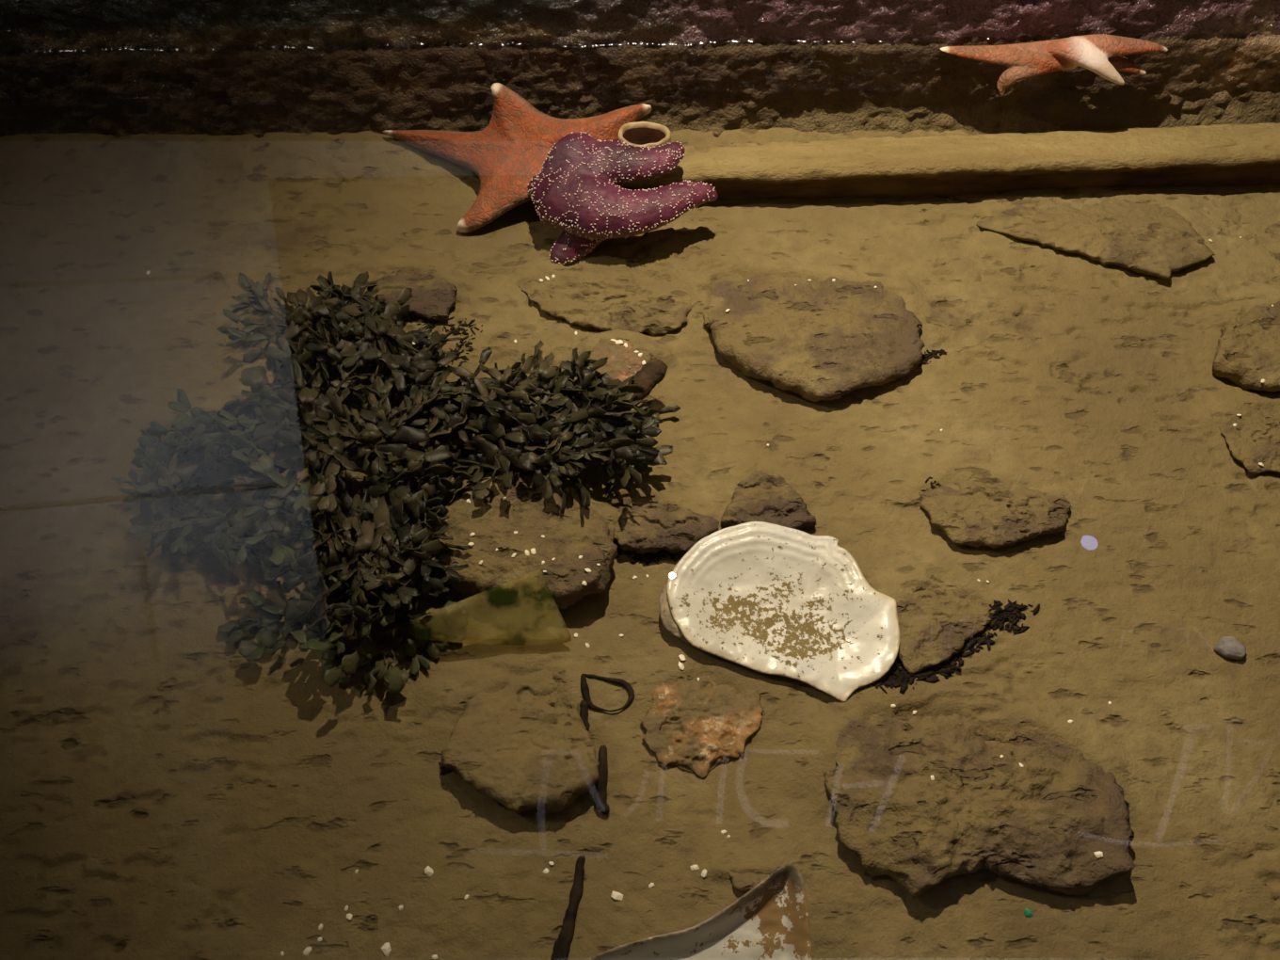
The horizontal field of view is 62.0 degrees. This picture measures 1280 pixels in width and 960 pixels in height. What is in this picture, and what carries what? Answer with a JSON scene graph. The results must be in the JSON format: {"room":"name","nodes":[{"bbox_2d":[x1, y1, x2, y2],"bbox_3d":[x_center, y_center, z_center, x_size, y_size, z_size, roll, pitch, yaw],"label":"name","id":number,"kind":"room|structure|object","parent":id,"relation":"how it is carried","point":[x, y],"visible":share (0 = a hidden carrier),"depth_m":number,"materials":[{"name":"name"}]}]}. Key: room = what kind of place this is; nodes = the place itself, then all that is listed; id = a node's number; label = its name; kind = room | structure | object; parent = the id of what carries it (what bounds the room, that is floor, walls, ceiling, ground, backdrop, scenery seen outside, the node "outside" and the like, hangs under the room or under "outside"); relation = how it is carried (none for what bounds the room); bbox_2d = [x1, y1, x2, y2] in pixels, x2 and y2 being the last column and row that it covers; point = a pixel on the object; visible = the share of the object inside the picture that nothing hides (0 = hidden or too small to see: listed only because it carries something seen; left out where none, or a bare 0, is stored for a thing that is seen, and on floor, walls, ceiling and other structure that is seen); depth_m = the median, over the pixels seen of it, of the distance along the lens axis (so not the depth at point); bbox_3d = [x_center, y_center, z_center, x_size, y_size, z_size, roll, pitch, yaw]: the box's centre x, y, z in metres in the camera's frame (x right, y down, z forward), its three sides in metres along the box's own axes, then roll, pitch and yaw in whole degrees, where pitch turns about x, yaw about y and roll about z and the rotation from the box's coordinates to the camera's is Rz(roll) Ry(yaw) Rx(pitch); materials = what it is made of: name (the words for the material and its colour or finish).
{"room":"aquarium touch pool","nodes":[
{"label":"aquarium touch pool","id":0,"kind":"room"},
{"bbox_2d":[0,127,1279,959],"bbox_3d":[0.005,0.202,0.846,3.210,0.039,1.640,0,55,0],"label":"floor","id":1,"kind":"structure","parent":0,"point":[167,792],"depth_m":0.93,"materials":[{"name":"brown sand"}]},
{"bbox_2d":[111,358,322,581],"bbox_3d":[-0.384,-0.020,0.976,0.193,0.069,0.297,-11,56,-7],"label":"rockweed","id":2,"kind":"object","parent":1,"relation":"on","point":[186,453],"visible":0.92,"depth_m":0.96,"materials":[{"name":"plant"}]},
{"bbox_2d":[217,272,290,346],"bbox_3d":[-0.401,-0.180,1.102,0.074,0.040,0.136,-13,56,-9],"label":"rockweed","id":3,"kind":"object","parent":1,"relation":"on","point":[235,335],"visible":0.77,"depth_m":1.11,"materials":[{"name":"green plant"}]},
{"bbox_2d":[217,561,319,661],"bbox_3d":[-0.312,0.110,0.906,0.096,0.024,0.102,0,55,0],"label":"rockweed","id":4,"kind":"object","parent":1,"relation":"on","point":[267,636],"visible":0.76,"depth_m":0.90,"materials":[{"name":"green plant"}]},
{"bbox_2d":[303,946,312,956],"bbox_3d":[-0.238,0.338,0.764,0.005,0.004,0.007,27,59,17],"label":"fragment","id":5,"kind":"object","parent":1,"relation":"on","point":[308,950],"visible":1,"depth_m":0.76,"materials":[{"name":"beige stone"}]},
{"bbox_2d":[346,912,352,920],"bbox_3d":[-0.212,0.319,0.778,0.006,0.003,0.004,23,58,15],"label":"fragment","id":6,"kind":"object","parent":1,"relation":"on","point":[348,916],"visible":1,"depth_m":0.78,"materials":[{"name":"beige stone"}]},
{"bbox_2d":[242,271,479,447],"bbox_3d":[-0.274,-0.110,1.038,0.197,0.070,0.293,-22,58,-15],"label":"rockweed","id":7,"kind":"object","parent":1,"relation":"on","point":[361,332],"visible":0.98,"depth_m":1.02,"materials":[{"name":"green plant"}]},
{"bbox_2d":[251,386,473,639],"bbox_3d":[-0.233,0.009,0.954,0.203,0.071,0.287,-19,57,-13],"label":"rockweed","id":8,"kind":"object","parent":1,"relation":"on","point":[385,539],"visible":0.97,"depth_m":0.92,"materials":[{"name":"green plant"}]},
{"bbox_2d":[340,447,390,493],"bbox_3d":[-0.259,-0.007,0.995,0.061,0.058,0.049,0,55,0],"label":"rock","id":9,"kind":"object","parent":1,"relation":"on","point":[361,478],"visible":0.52,"depth_m":0.97,"materials":[{"name":"stone"}]},
{"bbox_2d":[292,591,467,695],"bbox_3d":[-0.212,0.123,0.877,0.132,0.061,0.110,0,55,0],"label":"rockweed","id":10,"kind":"object","parent":1,"relation":"on","point":[343,662],"visible":0.89,"depth_m":0.88,"materials":[{"name":"green plant"}]},
{"bbox_2d":[380,942,391,956],"bbox_3d":[-0.181,0.337,0.764,0.007,0.004,0.009,-35,62,-22],"label":"fragment","id":11,"kind":"object","parent":1,"relation":"on","point":[386,949],"visible":1,"depth_m":0.76,"materials":[{"name":"beige stone"}]},
{"bbox_2d":[367,269,457,321],"bbox_3d":[-0.242,-0.200,1.143,0.098,0.037,0.094,0,55,0],"label":"rock","id":12,"kind":"object","parent":1,"relation":"on","point":[432,298],"visible":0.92,"depth_m":1.12,"materials":[{"name":"stone"}]},
{"bbox_2d":[424,865,433,876],"bbox_3d":[-0.158,0.292,0.796,0.008,0.003,0.005,29,60,19],"label":"fragment","id":13,"kind":"object","parent":1,"relation":"on","point":[428,871],"visible":1,"depth_m":0.80,"materials":[{"name":"beige stone"}]},
{"bbox_2d":[438,762,451,774],"bbox_3d":[-0.146,0.226,0.846,0.026,0.004,0.011,-13,56,-9],"label":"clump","id":14,"kind":"object","parent":1,"relation":"on","point":[444,770],"visible":0.33,"depth_m":0.84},
{"bbox_2d":[411,316,482,370],"bbox_3d":[-0.210,-0.143,1.103,0.084,0.008,0.078,10,56,7],"label":"clump","id":15,"kind":"object","parent":1,"relation":"on","point":[470,325],"visible":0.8,"depth_m":1.11,"materials":[{"name":"green plant"}]},
{"bbox_2d":[382,82,651,232],"bbox_3d":[-0.144,-0.361,1.193,0.314,0.092,0.148,0,55,0],"label":"starfish","id":16,"kind":"object","parent":1,"relation":"on","point":[505,155],"visible":0.8,"depth_m":1.19,"materials":[{"name":"orange"}]},
{"bbox_2d":[440,670,599,814],"bbox_3d":[-0.100,0.208,0.852,0.119,0.046,0.137,-15,56,-10],"label":"rock","id":17,"kind":"object","parent":1,"relation":"on","point":[520,749],"visible":1,"depth_m":0.83,"materials":[{"name":"stone"}]},
{"bbox_2d":[430,476,617,610],"bbox_3d":[-0.102,0.058,0.946,0.166,0.064,0.131,0,55,0],"label":"rock","id":18,"kind":"object","parent":1,"relation":"on","point":[502,578],"visible":0.96,"depth_m":0.92,"materials":[{"name":"stone"}]},
{"bbox_2d":[557,446,658,513],"bbox_3d":[-0.033,-0.003,0.967,0.113,0.047,0.058,-31,61,-20],"label":"rockweed","id":19,"kind":"object","parent":18,"relation":"on","point":[584,497],"visible":0.62,"depth_m":0.96,"materials":[{"name":"green plant"}]},
{"bbox_2d":[425,340,680,499],"bbox_3d":[-0.083,-0.063,1.005,0.245,0.070,0.220,0,55,0],"label":"rockweed","id":20,"kind":"object","parent":1,"relation":"on","point":[509,407],"visible":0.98,"depth_m":0.98,"materials":[{"name":"green plant"}]},
{"bbox_2d":[550,855,585,959],"bbox_3d":[-0.051,0.320,0.777,0.014,0.012,0.092,11,56,8],"label":"twig","id":21,"kind":"object","parent":1,"relation":"on","point":[561,949],"visible":1,"depth_m":0.78,"materials":[{"name":"black wood"}]},
{"bbox_2d":[579,700,590,731],"bbox_3d":[-0.045,0.191,0.863,0.008,0.010,0.025,-4,55,-3],"label":"twig","id":22,"kind":"object","parent":1,"relation":"on","point":[584,712],"visible":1,"depth_m":0.86,"materials":[{"name":"brown wood"}]},
{"bbox_2d":[593,745,609,815],"bbox_3d":[-0.029,0.233,0.830,0.012,0.013,0.053,0,55,0],"label":"twig","id":23,"kind":"object","parent":1,"relation":"on","point":[600,788],"visible":1,"depth_m":0.82,"materials":[{"name":"black wood"}]},
{"bbox_2d":[518,266,692,335],"bbox_3d":[-0.035,-0.191,1.139,0.191,0.033,0.121,-4,55,-3],"label":"rock","id":24,"kind":"object","parent":1,"relation":"on","point":[586,299],"visible":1,"depth_m":1.12,"materials":[{"name":"stone"}]},
{"bbox_2d":[580,673,634,712],"bbox_3d":[-0.027,0.174,0.873,0.044,0.010,0.032,0,55,0],"label":"seaweed","id":25,"kind":"object","parent":1,"relation":"on","point":[584,689],"visible":1,"depth_m":0.87,"materials":[{"name":"brown plant"}]},
{"bbox_2d":[610,890,623,900],"bbox_3d":[-0.017,0.307,0.786,0.009,0.004,0.006,13,56,9],"label":"fragment","id":26,"kind":"object","parent":1,"relation":"on","point":[617,896],"visible":1,"depth_m":0.78,"materials":[{"name":"beige stone"}]},
{"bbox_2d":[587,338,652,384],"bbox_3d":[-0.023,-0.108,1.074,0.062,0.045,0.062,17,57,12],"label":"stone","id":27,"kind":"object","parent":1,"relation":"on","point":[622,363],"visible":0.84,"depth_m":1.06,"materials":[{"name":"beige stone"}]},
{"bbox_2d":[615,339,623,344],"bbox_3d":[-0.021,-0.139,1.076,0.007,0.004,0.006,-10,56,-7],"label":"fragment","id":28,"kind":"object","parent":27,"relation":"on","point":[619,342],"visible":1,"depth_m":1.07,"materials":[{"name":"beige"}]},
{"bbox_2d":[528,131,718,264],"bbox_3d":[-0.020,-0.311,1.164,0.207,0.086,0.125,-3,55,-2],"label":"starfish","id":29,"kind":"object","parent":1,"relation":"on","point":[575,191],"visible":1,"depth_m":1.14,"materials":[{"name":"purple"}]},
{"bbox_2d":[609,359,667,412],"bbox_3d":[-0.007,-0.081,1.019,0.025,0.034,0.089,35,62,22],"label":"rock","id":30,"kind":"object","parent":1,"relation":"on","point":[651,374],"visible":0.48,"depth_m":1.01,"materials":[{"name":"brown stone"}]},
{"bbox_2d":[614,540,687,565],"bbox_3d":[0.021,0.059,0.955,0.106,0.014,0.033,-13,56,-9],"label":"clump","id":31,"kind":"object","parent":1,"relation":"on","point":[648,557],"visible":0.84,"depth_m":0.95,"materials":[{"name":"black plant"}]},
{"bbox_2d":[612,494,719,554],"bbox_3d":[0.015,0.047,0.967,0.092,0.042,0.080,34,62,21],"label":"rock","id":32,"kind":"object","parent":1,"relation":"on","point":[650,525],"visible":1,"depth_m":0.95,"materials":[{"name":"stone"}]},
{"bbox_2d":[678,661,684,670],"bbox_3d":[0.034,0.155,0.887,0.006,0.003,0.006,12,56,8],"label":"fragment","id":33,"kind":"object","parent":1,"relation":"on","point":[680,665],"visible":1,"depth_m":0.89,"materials":[{"name":"beige stone"}]},
{"bbox_2d":[678,654,686,660],"bbox_3d":[0.035,0.149,0.891,0.005,0.004,0.007,-17,57,-12],"label":"fragment","id":34,"kind":"object","parent":1,"relation":"on","point":[681,656],"visible":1,"depth_m":0.89,"materials":[{"name":"beige stone"}]},
{"bbox_2d":[689,864,699,870],"bbox_3d":[0.041,0.290,0.798,0.006,0.003,0.004,-19,57,-13],"label":"fragment","id":35,"kind":"object","parent":1,"relation":"on","point":[694,867],"visible":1,"depth_m":0.80,"materials":[{"name":"beige stone"}]},
{"bbox_2d":[586,864,811,959],"bbox_3d":[0.049,0.354,0.724,0.179,0.052,0.112,-19,57,-13],"label":"shell","id":36,"kind":"object","parent":1,"relation":"on","point":[770,921],"visible":1,"depth_m":0.74,"materials":[{"name":"white"}]},
{"bbox_2d":[640,675,762,778],"bbox_3d":[0.052,0.196,0.872,0.092,0.027,0.103,17,57,11],"label":"stone","id":37,"kind":"object","parent":1,"relation":"on","point":[714,725],"visible":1,"depth_m":0.86,"materials":[{"name":"brown stone"}]},
{"bbox_2d":[701,869,707,877],"bbox_3d":[0.048,0.293,0.795,0.004,0.003,0.006,9,55,6],"label":"fragment","id":38,"kind":"object","parent":1,"relation":"on","point":[704,872],"visible":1,"depth_m":0.79,"materials":[{"name":"beige stone"}]},
{"bbox_2d":[728,872,769,892],"bbox_3d":[0.086,0.299,0.799,0.040,0.028,0.024,0,55,0],"label":"stone","id":39,"kind":"object","parent":1,"relation":"on","point":[742,882],"visible":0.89,"depth_m":0.79,"materials":[{"name":"brown stone"}]},
{"bbox_2d":[720,470,816,529],"bbox_3d":[0.126,0.024,0.987,0.084,0.035,0.090,22,58,15],"label":"rock","id":40,"kind":"object","parent":1,"relation":"on","point":[764,497],"visible":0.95,"depth_m":0.97,"materials":[{"name":"stone"}]},
{"bbox_2d":[659,521,899,702],"bbox_3d":[0.123,0.103,0.912,0.204,0.036,0.139,16,57,11],"label":"shell","id":41,"kind":"object","parent":1,"relation":"on","point":[766,598],"visible":1,"depth_m":0.91,"materials":[{"name":"white"}]},
{"bbox_2d":[702,274,925,401],"bbox_3d":[0.174,-0.151,1.102,0.232,0.048,0.189,5,55,4],"label":"rock","id":42,"kind":"object","parent":1,"relation":"on","point":[827,340],"visible":0.99,"depth_m":1.08,"materials":[{"name":"stone"}]},
{"bbox_2d":[921,477,941,491],"bbox_3d":[0.282,0.023,0.980,0.031,0.009,0.063,-21,58,-14],"label":"clump","id":43,"kind":"object","parent":1,"relation":"on","point":[927,479],"visible":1,"depth_m":0.99,"materials":[{"name":"black plant"}]},
{"bbox_2d":[919,349,946,366],"bbox_3d":[0.296,-0.127,1.090,0.036,0.004,0.016,-25,59,-16],"label":"clump","id":44,"kind":"object","parent":1,"relation":"on","point":[934,353],"visible":0.95,"depth_m":1.09,"materials":[{"name":"plant"}]},
{"bbox_2d":[896,574,996,673],"bbox_3d":[0.251,0.123,0.921,0.110,0.030,0.073,-34,62,-21],"label":"rock","id":45,"kind":"object","parent":1,"relation":"on","point":[935,625],"visible":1,"depth_m":0.91,"materials":[{"name":"stone"}]},
{"bbox_2d":[615,122,1279,200],"bbox_3d":[0.504,-0.362,1.234,1.094,0.065,0.075,-3,55,-2],"label":"pipe","id":46,"kind":"object","parent":1,"relation":"on","point":[942,167],"visible":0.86,"depth_m":1.21,"materials":[{"name":"beige plastic"}]},
{"bbox_2d":[617,121,671,147],"bbox_3d":[0.005,-0.363,1.210,0.061,0.087,0.061,0,55,0],"label":"tube","id":47,"kind":"object","parent":46,"relation":"on","point":[638,134],"visible":0.43,"depth_m":1.20,"materials":[{"name":"beige"}]},
{"bbox_2d":[867,599,1039,694],"bbox_3d":[0.265,0.139,0.903,0.180,0.015,0.046,-27,59,-18],"label":"clump","id":48,"kind":"object","parent":1,"relation":"on","point":[901,678],"visible":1,"depth_m":0.90,"materials":[{"name":"black plant"}]},
{"bbox_2d":[823,710,1135,897],"bbox_3d":[0.259,0.239,0.825,0.236,0.054,0.168,0,55,0],"label":"rock","id":49,"kind":"object","parent":1,"relation":"on","point":[1042,822],"visible":1,"depth_m":0.80,"materials":[{"name":"stone"}]},
{"bbox_2d":[1093,851,1103,857],"bbox_3d":[0.336,0.274,0.780,0.005,0.004,0.004,-5,55,-3],"label":"fragment","id":50,"kind":"object","parent":49,"relation":"on","point":[1096,854],"visible":1,"depth_m":0.78,"materials":[{"name":"beige stone"}]},
{"bbox_2d":[918,481,1071,547],"bbox_3d":[0.327,0.028,0.982,0.137,0.039,0.093,0,55,0],"label":"rock","id":51,"kind":"object","parent":1,"relation":"on","point":[999,516],"visible":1,"depth_m":0.96,"materials":[{"name":"stone"}]},
{"bbox_2d":[1024,908,1033,917],"bbox_3d":[0.285,0.317,0.780,0.007,0.005,0.005,17,57,12],"label":"scrap","id":52,"kind":"object","parent":1,"relation":"on","point":[1029,913],"visible":1,"depth_m":0.78,"materials":[{"name":"green"}]},
{"bbox_2d":[976,191,1214,278],"bbox_3d":[0.518,-0.290,1.208,0.251,0.034,0.140,19,57,13],"label":"rock","id":53,"kind":"object","parent":1,"relation":"on","point":[1142,238],"visible":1,"depth_m":1.19,"materials":[{"name":"stone"}]},
{"bbox_2d":[1213,636,1246,659],"bbox_3d":[0.498,0.147,0.904,0.022,0.030,0.022,39,64,24],"label":"pebble","id":54,"kind":"object","parent":1,"relation":"on","point":[1228,647],"visible":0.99,"depth_m":0.89,"materials":[{"name":"grey stone"}]},
{"bbox_2d":[1212,301,1279,392],"bbox_3d":[0.655,-0.148,1.100,0.145,0.048,0.167,8,55,5],"label":"rock","id":55,"kind":"object","parent":1,"relation":"on","point":[1248,351],"visible":0.99,"depth_m":1.07,"materials":[{"name":"stone"}]},
{"bbox_2d":[1218,409,1279,474],"bbox_3d":[0.624,-0.040,1.034,0.129,0.031,0.105,0,55,0],"label":"rock","id":56,"kind":"object","parent":1,"relation":"on","point":[1255,440],"visible":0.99,"depth_m":1.02,"materials":[{"name":"stone"}]},
{"bbox_2d":[0,0,1279,137],"bbox_3d":[-0.001,-0.491,1.243,3.200,0.227,0.154,-1,55,-1],"label":"wall","id":57,"kind":"structure","parent":0,"point":[119,68],"depth_m":1.20,"materials":[{"name":"brown stone"}]},
{"bbox_2d":[940,33,1167,95],"bbox_3d":[0.460,-0.461,1.183,0.255,0.064,0.049,2,55,1],"label":"starfish","id":58,"kind":"object","parent":57,"relation":"attached to","point":[1098,54],"visible":1,"depth_m":1.17,"materials":[{"name":"orange"}]}
]}

